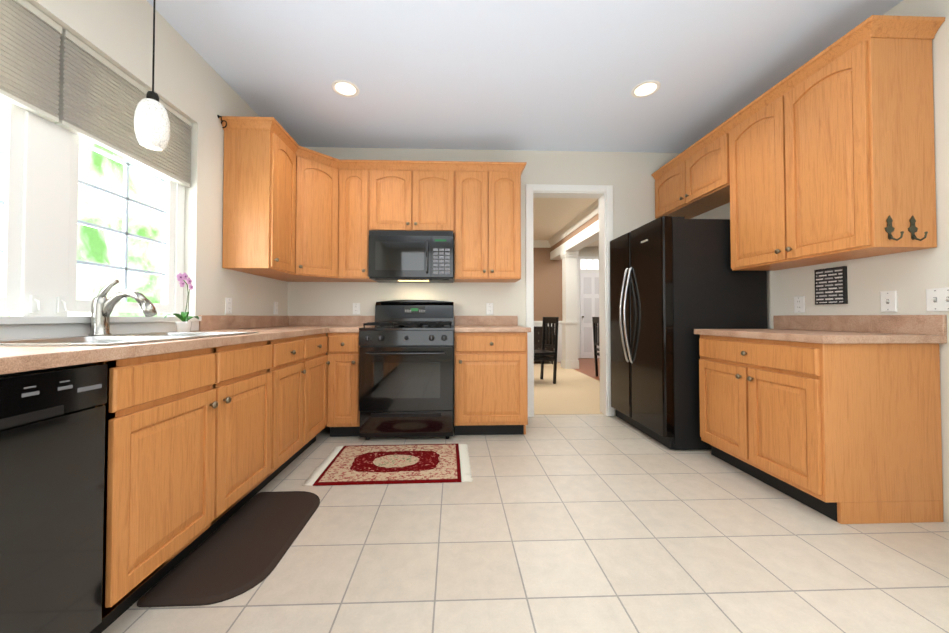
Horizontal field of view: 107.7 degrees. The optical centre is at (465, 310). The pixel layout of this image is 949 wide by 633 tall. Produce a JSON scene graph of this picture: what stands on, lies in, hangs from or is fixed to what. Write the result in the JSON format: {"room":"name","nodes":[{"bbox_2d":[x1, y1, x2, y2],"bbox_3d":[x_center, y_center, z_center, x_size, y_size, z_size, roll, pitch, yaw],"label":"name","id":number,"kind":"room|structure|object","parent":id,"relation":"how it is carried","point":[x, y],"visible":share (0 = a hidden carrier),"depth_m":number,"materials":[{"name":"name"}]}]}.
{"room":"kitchen","nodes":[
{"label":"kitchen","id":0,"kind":"room"},
{"bbox_2d":[27,0,287,331],"bbox_3d":[-1.733,-0.336,0.412,0.140,2.700,6.040,0,-1,-2],"label":"wall","id":1,"kind":"structure","parent":0,"point":[195,89],"depth_m":2.22,"materials":[{"name":"beige paint"}]},
{"bbox_2d":[0,0,61,121],"bbox_3d":[-1.732,-1.016,0.991,0.044,0.412,0.977,0,-1,-2],"label":"window blind","id":2,"kind":"object","parent":1,"relation":"attached to","point":[30,44],"visible":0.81,"depth_m":1.37,"materials":[{"name":"beige fabric"}]},
{"bbox_2d":[0,98,201,339],"bbox_3d":[-1.742,-0.552,1.348,0.155,1.327,1.764,0,-1,-2],"label":"kitchen window","id":3,"kind":"structure","parent":1,"relation":"in","point":[40,181],"depth_m":1.49,"materials":[{"name":"white"}]},
{"bbox_2d":[55,29,191,186],"bbox_3d":[-1.762,-1.001,1.853,0.044,0.412,0.724,0,-1,-2],"label":"window blind","id":4,"kind":"object","parent":3,"relation":"attached to","point":[100,97],"visible":0.75,"depth_m":1.69,"materials":[{"name":"beige fabric"}]},
{"bbox_2d":[217,115,226,127],"bbox_3d":[-1.699,-1.319,2.421,0.060,0.094,0.024,0,-1,-2],"label":"hook","id":5,"kind":"object","parent":1,"relation":"attached to","point":[218,116],"visible":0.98,"depth_m":2.42,"materials":[{"name":"black metal"}]},
{"bbox_2d":[225,298,231,313],"bbox_3d":[-1.730,-0.034,2.528,0.008,0.116,0.072,0,-1,-2],"label":"electrical outlet","id":6,"kind":"object","parent":1,"relation":"attached to","point":[228,305],"visible":1,"depth_m":2.52,"materials":[{"name":"white plastic"}]},
{"bbox_2d":[219,116,298,275],"bbox_3d":[-1.542,-0.826,2.682,0.384,1.060,0.426,0,-1,-2],"label":"upper cabinet","id":7,"kind":"object","parent":1,"relation":"attached to","point":[293,211],"depth_m":2.47,"materials":[{"name":"brown wood"}]},
{"bbox_2d":[274,302,277,313],"bbox_3d":[-1.752,-0.022,3.198,0.008,0.116,0.072,0,-1,-2],"label":"electrical outlet","id":8,"kind":"object","parent":1,"relation":"attached to","point":[275,307],"visible":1,"depth_m":3.19,"materials":[{"name":"white plastic"}]},
{"bbox_2d":[287,147,679,415],"bbox_3d":[0.256,-0.281,3.570,4.330,2.700,0.140,0,-1,-2],"label":"wall","id":9,"kind":"structure","parent":0,"point":[628,176],"depth_m":3.51,"materials":[{"name":"beige paint"}]},
{"bbox_2d":[263,146,350,281],"bbox_3d":[-1.419,-0.819,3.118,0.664,1.060,0.664,0,-1,-2],"label":"upper cabinet","id":10,"kind":"object","parent":9,"relation":"attached to","point":[322,177],"depth_m":3.01,"materials":[{"name":"brown wood"}]},
{"bbox_2d":[353,303,359,313],"bbox_3d":[-1.091,-0.018,3.445,0.072,0.116,0.008,0,-1,-2],"label":"electrical outlet","id":11,"kind":"object","parent":9,"relation":"attached to","point":[356,308],"visible":1,"depth_m":3.44,"materials":[{"name":"white plastic"}]},
{"bbox_2d":[343,160,378,281],"bbox_3d":[-1.009,-0.816,3.269,0.393,1.060,0.384,0,-1,-2],"label":"upper cabinet","id":12,"kind":"object","parent":9,"relation":"attached to","point":[361,190],"depth_m":3.12,"materials":[{"name":"brown wood"}]},
{"bbox_2d":[379,160,454,231],"bbox_3d":[-0.495,-1.028,3.310,0.770,0.635,0.343,0,-1,-2],"label":"upper cabinet","id":13,"kind":"object","parent":9,"relation":"attached to","point":[414,195],"depth_m":3.14,"materials":[{"name":"brown wood"}]},
{"bbox_2d":[368,230,452,282],"bbox_3d":[-0.493,-0.492,3.254,0.746,0.429,0.440,0,-1,-2],"label":"over-the-range microwave","id":14,"kind":"object","parent":13,"relation":"attached to","point":[410,256],"visible":1,"depth_m":3.07,"materials":[{"name":"black"}]},
{"bbox_2d":[453,161,522,282],"bbox_3d":[0.161,-0.815,3.329,0.677,1.060,0.343,0,-1,-2],"label":"upper cabinet","id":15,"kind":"object","parent":9,"relation":"attached to","point":[487,234],"depth_m":3.16,"materials":[{"name":"brown wood"}]},
{"bbox_2d":[486,303,492,314],"bbox_3d":[0.239,-0.017,3.490,0.072,0.116,0.008,0,-1,-2],"label":"electrical outlet","id":16,"kind":"object","parent":9,"relation":"attached to","point":[489,308],"visible":1,"depth_m":3.49,"materials":[{"name":"white plastic"}]},
{"bbox_2d":[526,184,614,416],"bbox_3d":[1.051,-0.105,3.591,0.896,2.348,0.170,0,-1,-2],"label":"door frame","id":17,"kind":"structure","parent":9,"relation":"attached to","point":[603,194],"depth_m":3.53,"materials":[{"name":"white wood"}]},
{"bbox_2d":[147,0,902,246],"bbox_3d":[1.445,-1.677,3.795,6.720,0.100,12.540,0,-1,-2],"label":"ceiling","id":18,"kind":"structure","parent":0,"point":[547,75],"depth_m":2.33,"materials":[{"name":"white paint"}]},
{"bbox_2d":[134,0,169,150],"bbox_3d":[-1.422,-1.201,1.578,0.124,0.928,0.124,0,-1,-2],"label":"pendant light","id":19,"kind":"object","parent":18,"relation":"hanging from","point":[151,125],"visible":1,"depth_m":1.54,"materials":[{"name":"white glass"}]},
{"bbox_2d":[331,80,358,97],"bbox_3d":[-0.895,-1.644,2.574,0.196,0.007,0.196,0,-1,-2],"label":"recessed light","id":20,"kind":"object","parent":18,"relation":"in","point":[345,88],"visible":1,"depth_m":2.57,"materials":[{"name":"white glass"}]},
{"bbox_2d":[631,80,660,97],"bbox_3d":[1.336,-1.644,2.580,0.196,0.007,0.196,0,-1,-2],"label":"recessed light","id":21,"kind":"object","parent":18,"relation":"in","point":[645,88],"visible":1,"depth_m":2.58,"materials":[{"name":"white glass"}]},
{"bbox_2d":[102,414,948,632],"bbox_3d":[0.360,1.066,0.488,4.330,0.100,6.100,0,-1,-2],"label":"floor","id":22,"kind":"structure","parent":0,"point":[583,523],"depth_m":1.46,"materials":[{"name":"beige tile"}]},
{"bbox_2d":[89,333,329,632],"bbox_3d":[-1.345,0.583,0.722,0.645,0.874,4.185,0,-1,-2],"label":"base cabinet","id":23,"kind":"object","parent":22,"relation":"on","point":[201,445],"visible":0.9,"depth_m":1.36,"materials":[{"name":"brown wood"}]},
{"bbox_2d":[0,363,107,632],"bbox_3d":[-1.353,0.573,0.713,0.615,0.843,0.597,0,-1,-2],"label":"dishwasher","id":24,"kind":"object","parent":23,"relation":"in","point":[52,440],"visible":1,"depth_m":0.89,"materials":[{"name":"black metal"}]},
{"bbox_2d":[0,315,374,374],"bbox_3d":[-1.243,0.080,1.040,0.878,0.139,4.798,0,-1,-2],"label":"countertop","id":25,"kind":"structure","parent":23,"relation":"on","point":[15,359],"depth_m":1.43,"materials":[{"name":"laminate"}]},
{"bbox_2d":[88,279,156,335],"bbox_3d":[-1.528,-0.014,1.549,0.276,0.251,0.072,0,-1,-2],"label":"faucet","id":26,"kind":"object","parent":25,"relation":"on","point":[102,305],"visible":1,"depth_m":1.53,"materials":[{"name":"silver metal"}]},
{"bbox_2d":[0,332,257,345],"bbox_3d":[-1.402,0.205,1.484,0.540,0.190,0.836,0,-1,-2],"label":"double-bowl sink","id":27,"kind":"object","parent":25,"relation":"in","point":[118,339],"visible":0.21,"depth_m":1.45,"materials":[{"name":"silver metal"}]},
{"bbox_2d":[164,273,198,331],"bbox_3d":[-1.611,-0.045,1.973,0.076,0.341,0.207,0,-1,-2],"label":"orchid pot","id":28,"kind":"object","parent":25,"relation":"on","point":[185,325],"visible":1,"depth_m":1.97,"materials":[{"name":"white ceramic"}]},
{"bbox_2d":[137,491,319,606],"bbox_3d":[-0.970,1.026,1.595,0.397,0.015,0.780,0,-1,-2],"label":"anti-fatigue mat","id":29,"kind":"object","parent":22,"relation":"on","point":[244,548],"visible":1,"depth_m":1.45,"materials":[{"name":"black rubber"}]},
{"bbox_2d":[327,333,359,436],"bbox_3d":[-1.011,0.624,3.113,0.272,0.874,0.645,0,-1,-2],"label":"base cabinet","id":30,"kind":"object","parent":22,"relation":"on","point":[343,415],"visible":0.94,"depth_m":2.82,"materials":[{"name":"brown wood"}]},
{"bbox_2d":[301,444,472,485],"bbox_3d":[-0.485,1.043,2.391,1.029,0.011,0.620,0,-1,-3],"label":"oriental rug","id":31,"kind":"object","parent":22,"relation":"on","point":[390,464],"visible":1,"depth_m":2.32,"materials":[{"name":"fabric"}]},
{"bbox_2d":[359,300,453,439],"bbox_3d":[-0.488,0.474,3.064,0.762,1.172,0.726,0,-1,-2],"label":"gas range","id":32,"kind":"object","parent":22,"relation":"on","point":[406,368],"visible":1,"depth_m":2.77,"materials":[{"name":"black metal"}]},
{"bbox_2d":[454,332,527,434],"bbox_3d":[0.200,0.625,3.154,0.610,0.874,0.645,0,-1,-2],"label":"base cabinet","id":33,"kind":"object","parent":22,"relation":"on","point":[490,383],"visible":1,"depth_m":2.87,"materials":[{"name":"brown wood"}]},
{"bbox_2d":[454,316,530,331],"bbox_3d":[0.212,0.117,3.175,0.635,0.139,0.629,0,-1,-2],"label":"countertop","id":34,"kind":"structure","parent":33,"relation":"on","point":[485,323],"depth_m":3.46,"materials":[{"name":"laminate"}]},
{"bbox_2d":[610,216,766,449],"bbox_3d":[1.828,0.172,3.060,0.882,1.753,0.900,0,-1,-2],"label":"refrigerator","id":35,"kind":"object","parent":22,"relation":"on","point":[675,282],"visible":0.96,"depth_m":2.62,"materials":[{"name":"black metal"}]},
{"bbox_2d":[699,335,943,523],"bbox_3d":[2.002,0.607,2.118,0.645,0.874,0.850,0,-1,-2],"label":"base cabinet","id":36,"kind":"object","parent":22,"relation":"on","point":[845,433],"visible":1,"depth_m":1.70,"materials":[{"name":"brown wood"}]},
{"bbox_2d":[694,315,946,343],"bbox_3d":[2.014,0.099,2.127,0.629,0.139,0.900,0,-1,-2],"label":"countertop","id":37,"kind":"structure","parent":36,"relation":"on","point":[861,329],"depth_m":1.90,"materials":[{"name":"laminate"}]},
{"bbox_2d":[533,240,561,361],"bbox_3d":[0.681,-0.209,7.726,3.220,2.700,0.220,0,-1,-2],"label":"wall","id":38,"kind":"structure","parent":0,"point":[547,287],"depth_m":7.76,"materials":[{"name":"brown paint"}]},
{"bbox_2d":[534,362,602,414],"bbox_3d":[0.567,1.173,6.768,2.930,0.104,6.440,0,-1,-2],"label":"floor","id":39,"kind":"structure","parent":0,"point":[571,391],"depth_m":4.58,"materials":[{"name":"beige carpet"}]},
{"bbox_2d":[534,326,553,363],"bbox_3d":[1.594,0.742,7.483,0.540,0.790,0.426,0,-1,-2],"label":"dresser","id":40,"kind":"object","parent":39,"relation":"on","point":[537,337],"visible":0.29,"depth_m":7.29,"materials":[{"name":"black wood"}]},
{"bbox_2d":[534,317,558,383],"bbox_3d":[1.101,0.600,5.320,0.480,1.000,0.420,0,-1,-17],"label":"dining chair","id":41,"kind":"object","parent":39,"relation":"on","point":[542,354],"visible":0.79,"depth_m":5.27,"materials":[{"name":"black wood"}]},
{"bbox_2d":[592,317,599,376],"bbox_3d":[2.381,0.606,5.658,0.480,1.000,0.420,0,-1,-2],"label":"dining chair","id":42,"kind":"object","parent":39,"relation":"on","point":[595,320],"visible":0.42,"depth_m":5.81,"materials":[{"name":"black wood"}]},
{"bbox_2d":[560,251,578,368],"bbox_3d":[2.033,-0.011,6.808,0.276,2.272,0.276,0,-1,-2],"label":"column","id":43,"kind":"structure","parent":0,"point":[569,323],"depth_m":6.70,"materials":[{"name":"white"}]},
{"bbox_2d":[548,199,598,259],"bbox_3d":[2.030,-1.380,5.751,0.302,0.424,4.056,0,-1,-2],"label":"header beam","id":44,"kind":"structure","parent":0,"point":[579,231],"depth_m":6.04,"materials":[{"name":"white paint"}]},
{"bbox_2d":[558,358,599,380],"bbox_3d":[3.366,1.177,6.862,2.670,0.100,6.440,0,-1,-2],"label":"floor","id":45,"kind":"structure","parent":0,"point":[587,366],"depth_m":6.85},
{"bbox_2d":[578,247,598,255],"bbox_3d":[3.457,-0.196,8.471,2.380,2.700,0.120,0,-1,-2],"label":"wall","id":46,"kind":"structure","parent":0,"point":[589,251],"depth_m":8.42,"materials":[{"name":"beige paint"}]},
{"bbox_2d":[577,256,599,357],"bbox_3d":[2.956,-0.078,8.346,1.010,2.460,0.089,0,-1,-2],"label":"front door","id":47,"kind":"structure","parent":46,"relation":"in","point":[587,288],"depth_m":8.34,"materials":[{"name":"white wood"}]},
{"bbox_2d":[691,0,948,523],"bbox_3d":[2.454,-0.333,0.553,0.140,2.700,6.040,0,-1,-2],"label":"wall","id":48,"kind":"structure","parent":0,"point":[910,277],"depth_m":1.81,"materials":[{"name":"beige paint"}]},
{"bbox_2d":[651,120,726,218],"bbox_3d":[2.121,-1.174,3.088,0.343,0.470,0.960,0,-1,-2],"label":"upper cabinet","id":49,"kind":"object","parent":48,"relation":"attached to","point":[691,184],"depth_m":3.01,"materials":[{"name":"brown wood"}]},
{"bbox_2d":[794,296,804,312],"bbox_3d":[2.316,-0.041,2.410,0.008,0.116,0.072,0,-1,-2],"label":"electrical outlet","id":50,"kind":"object","parent":48,"relation":"attached to","point":[799,304],"visible":1,"depth_m":2.41,"materials":[{"name":"white plastic"}]},
{"bbox_2d":[723,19,938,270],"bbox_3d":[2.152,-0.866,2.163,0.343,1.120,0.880,0,-1,-2],"label":"upper cabinet","id":51,"kind":"object","parent":48,"relation":"attached to","point":[827,155],"depth_m":1.85,"materials":[{"name":"brown wood"}]},
{"bbox_2d":[885,215,903,240],"bbox_3d":[2.091,-0.404,1.684,0.048,0.132,0.056,0,-1,-2],"label":"hook","id":52,"kind":"object","parent":51,"relation":"attached to","point":[889,228],"visible":1,"depth_m":1.71,"materials":[{"name":"grey metal"}]},
{"bbox_2d":[908,216,927,240],"bbox_3d":[2.211,-0.403,1.688,0.048,0.132,0.056,0,-1,-2],"label":"hook","id":53,"kind":"object","parent":51,"relation":"attached to","point":[912,228],"visible":1,"depth_m":1.71,"materials":[{"name":"grey metal"}]},
{"bbox_2d":[814,266,847,304],"bbox_3d":[2.317,-0.155,2.204,0.020,0.230,0.175,0,-1,-2],"label":"sign","id":54,"kind":"object","parent":48,"relation":"attached to","point":[831,287],"visible":0.96,"depth_m":2.19,"materials":[{"name":"black"}]},
{"bbox_2d":[880,291,896,311],"bbox_3d":[2.329,-0.050,1.915,0.016,0.116,0.072,0,-1,-2],"label":"light switch","id":55,"kind":"object","parent":48,"relation":"attached to","point":[888,301],"visible":1,"depth_m":1.91,"materials":[{"name":"white plastic"}]},
{"bbox_2d":[926,287,948,311],"bbox_3d":[2.337,-0.054,1.680,0.016,0.116,0.164,0,-1,-2],"label":"light switch","id":56,"kind":"object","parent":48,"relation":"attached to","point":[937,299],"visible":1,"depth_m":1.72,"materials":[{"name":"white plastic"}]},
{"label":"outside","id":57,"kind":"structure","parent":0,"visible":0},
{"bbox_2d":[0,136,166,315],"bbox_3d":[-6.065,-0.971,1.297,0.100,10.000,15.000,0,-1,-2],"label":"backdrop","id":58,"kind":"structure","parent":57,"point":[147,189],"depth_m":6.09,"materials":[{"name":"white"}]}
]}

